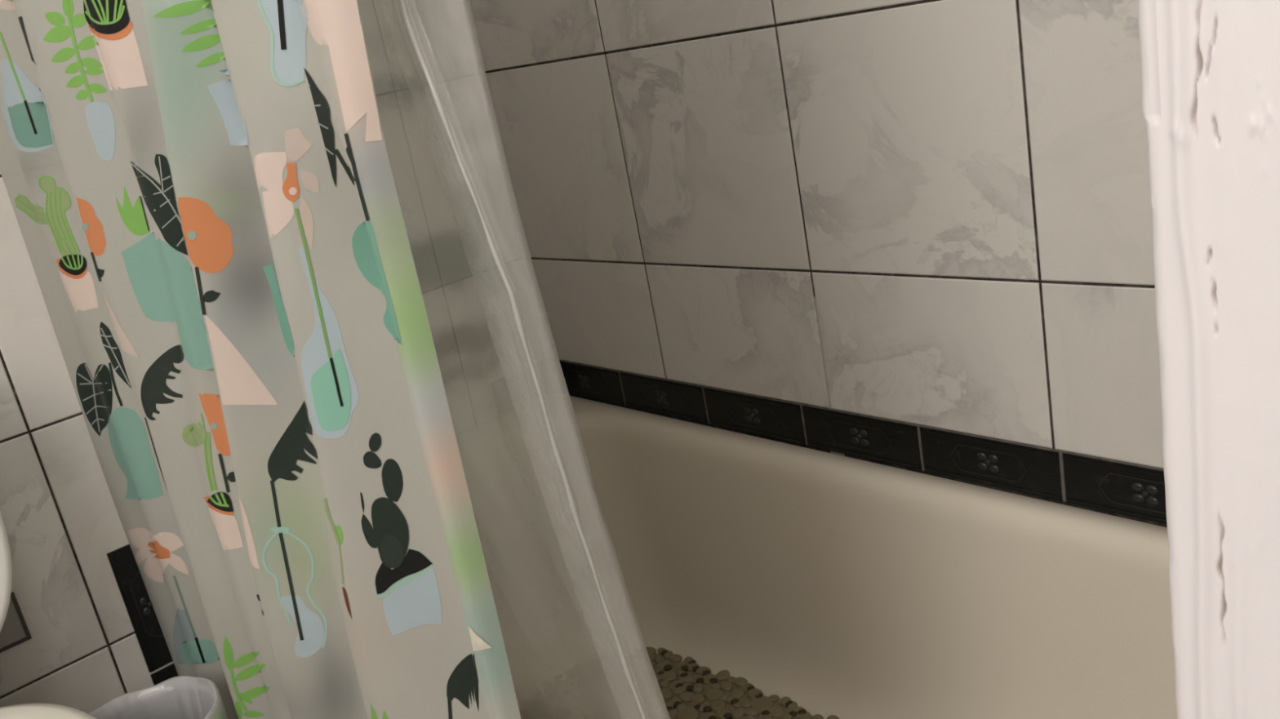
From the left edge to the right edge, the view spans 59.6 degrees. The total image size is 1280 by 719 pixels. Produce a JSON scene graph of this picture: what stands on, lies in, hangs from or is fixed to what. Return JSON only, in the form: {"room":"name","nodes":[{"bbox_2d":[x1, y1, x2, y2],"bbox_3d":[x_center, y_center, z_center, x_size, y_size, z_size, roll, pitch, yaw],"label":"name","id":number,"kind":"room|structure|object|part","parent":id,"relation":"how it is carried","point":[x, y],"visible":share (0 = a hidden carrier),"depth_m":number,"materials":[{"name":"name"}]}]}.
{"room":"bathroom","nodes":[
{"label":"bathroom","id":0,"kind":"room"},
{"bbox_2d":[0,172,173,714],"bbox_3d":[-1.299,-0.227,0.958,2.912,2.417,0.096,-25,22,-38],"label":"wall","id":1,"kind":"structure","parent":0,"point":[62,522],"depth_m":1.45,"materials":[{"name":"tile"}]},
{"bbox_2d":[0,591,31,653],"bbox_3d":[-0.843,0.352,1.389,0.144,0.067,0.006,-25,22,-38],"label":"wall plate","id":2,"kind":"object","parent":1,"relation":"attached to","point":[15,631],"visible":0.72,"depth_m":1.43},
{"bbox_3d":[-0.844,0.352,1.389,0.134,0.058,0.004,-25,22,-38],"label":"plate","id":3,"kind":"part","parent":2,"relation":"part of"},
{"bbox_2d":[106,544,177,685],"bbox_3d":[-0.398,0.360,1.805,0.767,0.493,0.008,-25,22,-38],"label":"trim","id":4,"kind":"structure","parent":1,"relation":"attached to","point":[148,631],"depth_m":1.53,"materials":[{"name":"black tile"}]},
{"bbox_3d":[-0.470,-1.010,0.596,0.023,0.023,1.409,-25,22,-38],"label":"curtain rod","id":5,"kind":"object","parent":1,"relation":"attached to","visible":0},
{"bbox_2d":[0,0,520,718],"bbox_3d":[-0.463,-0.189,1.021,0.054,1.760,0.951,-25,22,-38],"label":"shower curtain","id":6,"kind":"object","parent":5,"relation":"hanging from","point":[202,194],"visible":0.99,"depth_m":0.95,"materials":[{"name":"multicoloured plastic"}]},
{"bbox_2d":[357,0,670,718],"bbox_3d":[-0.390,-0.287,1.033,0.135,1.610,0.917,-25,22,-38],"label":"liner","id":7,"kind":"object","parent":5,"relation":"hanging from","point":[575,646],"visible":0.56,"depth_m":0.83,"materials":[{"name":"clear plastic"}]},
{"bbox_2d":[469,0,1167,527],"bbox_3d":[0.198,-0.623,1.300,0.096,2.417,1.554,-25,22,-38],"label":"wall","id":8,"kind":"structure","parent":0,"point":[931,213],"depth_m":1.38,"materials":[{"name":"tile"}]},
{"bbox_2d":[559,360,1166,524],"bbox_3d":[0.322,0.109,1.469,0.008,0.096,1.423,-25,22,-38],"label":"trim","id":9,"kind":"structure","parent":8,"relation":"attached to","point":[1135,491],"depth_m":1.44,"materials":[{"name":"black tile"}]},
{"bbox_2d":[1137,0,1279,718],"bbox_3d":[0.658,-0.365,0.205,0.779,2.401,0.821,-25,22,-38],"label":"door frame","id":10,"kind":"structure","parent":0,"point":[1211,68],"depth_m":0.33,"materials":[{"name":"white paint"}]},
{"bbox_3d":[-0.293,1.068,0.468,2.944,0.096,2.418,-25,22,-38],"label":"floor","id":11,"kind":"structure","parent":0,"visible":0},
{"bbox_2d":[0,509,96,718],"bbox_3d":[-0.726,0.432,1.080,0.416,0.899,0.627,-25,22,-38],"label":"toilet","id":12,"kind":"object","parent":11,"relation":"on","point":[24,711],"visible":1,"depth_m":1.26,"materials":[{"name":"white ceramic"}]},
{"bbox_3d":[-0.930,0.248,1.216,0.358,0.406,0.117,-25,22,-38],"label":"tank","id":13,"kind":"part","parent":12,"relation":"part of","materials":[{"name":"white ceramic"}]},
{"bbox_3d":[-0.895,0.204,1.153,0.416,0.452,0.065,-25,22,-38],"label":"lid","id":14,"kind":"part","parent":12,"relation":"part of","materials":[{"name":"white ceramic"}]},
{"bbox_3d":[-0.675,0.463,1.038,0.394,0.018,0.493,-25,22,-38],"label":"seat","id":15,"kind":"part","parent":12,"relation":"part of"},
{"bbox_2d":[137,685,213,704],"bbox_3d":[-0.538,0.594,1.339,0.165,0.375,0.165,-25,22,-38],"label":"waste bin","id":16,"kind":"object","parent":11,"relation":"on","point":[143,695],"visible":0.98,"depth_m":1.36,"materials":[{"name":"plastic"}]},
{"bbox_2d":[88,675,228,718],"bbox_3d":[-0.541,0.578,1.333,0.176,0.358,0.176,-25,22,-38],"label":"bag","id":17,"kind":"object","parent":16,"relation":"in","point":[192,697],"visible":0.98,"depth_m":1.35,"materials":[{"name":"white plastic"}]},
{"bbox_2d":[569,395,1176,718],"bbox_3d":[0.109,0.441,1.322,0.704,0.434,1.405,-25,22,-38],"label":"bathtub","id":18,"kind":"object","parent":11,"relation":"on","point":[840,586],"visible":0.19,"depth_m":1.49,"materials":[{"name":"ceramic"}]},
{"bbox_2d":[645,647,839,718],"bbox_3d":[0.070,0.544,1.526,0.367,0.010,0.681,-25,22,-38],"label":"bath mat","id":19,"kind":"object","parent":18,"relation":"on","point":[689,691],"visible":0.32,"depth_m":1.65,"materials":[{"name":"plastic"}]}
]}

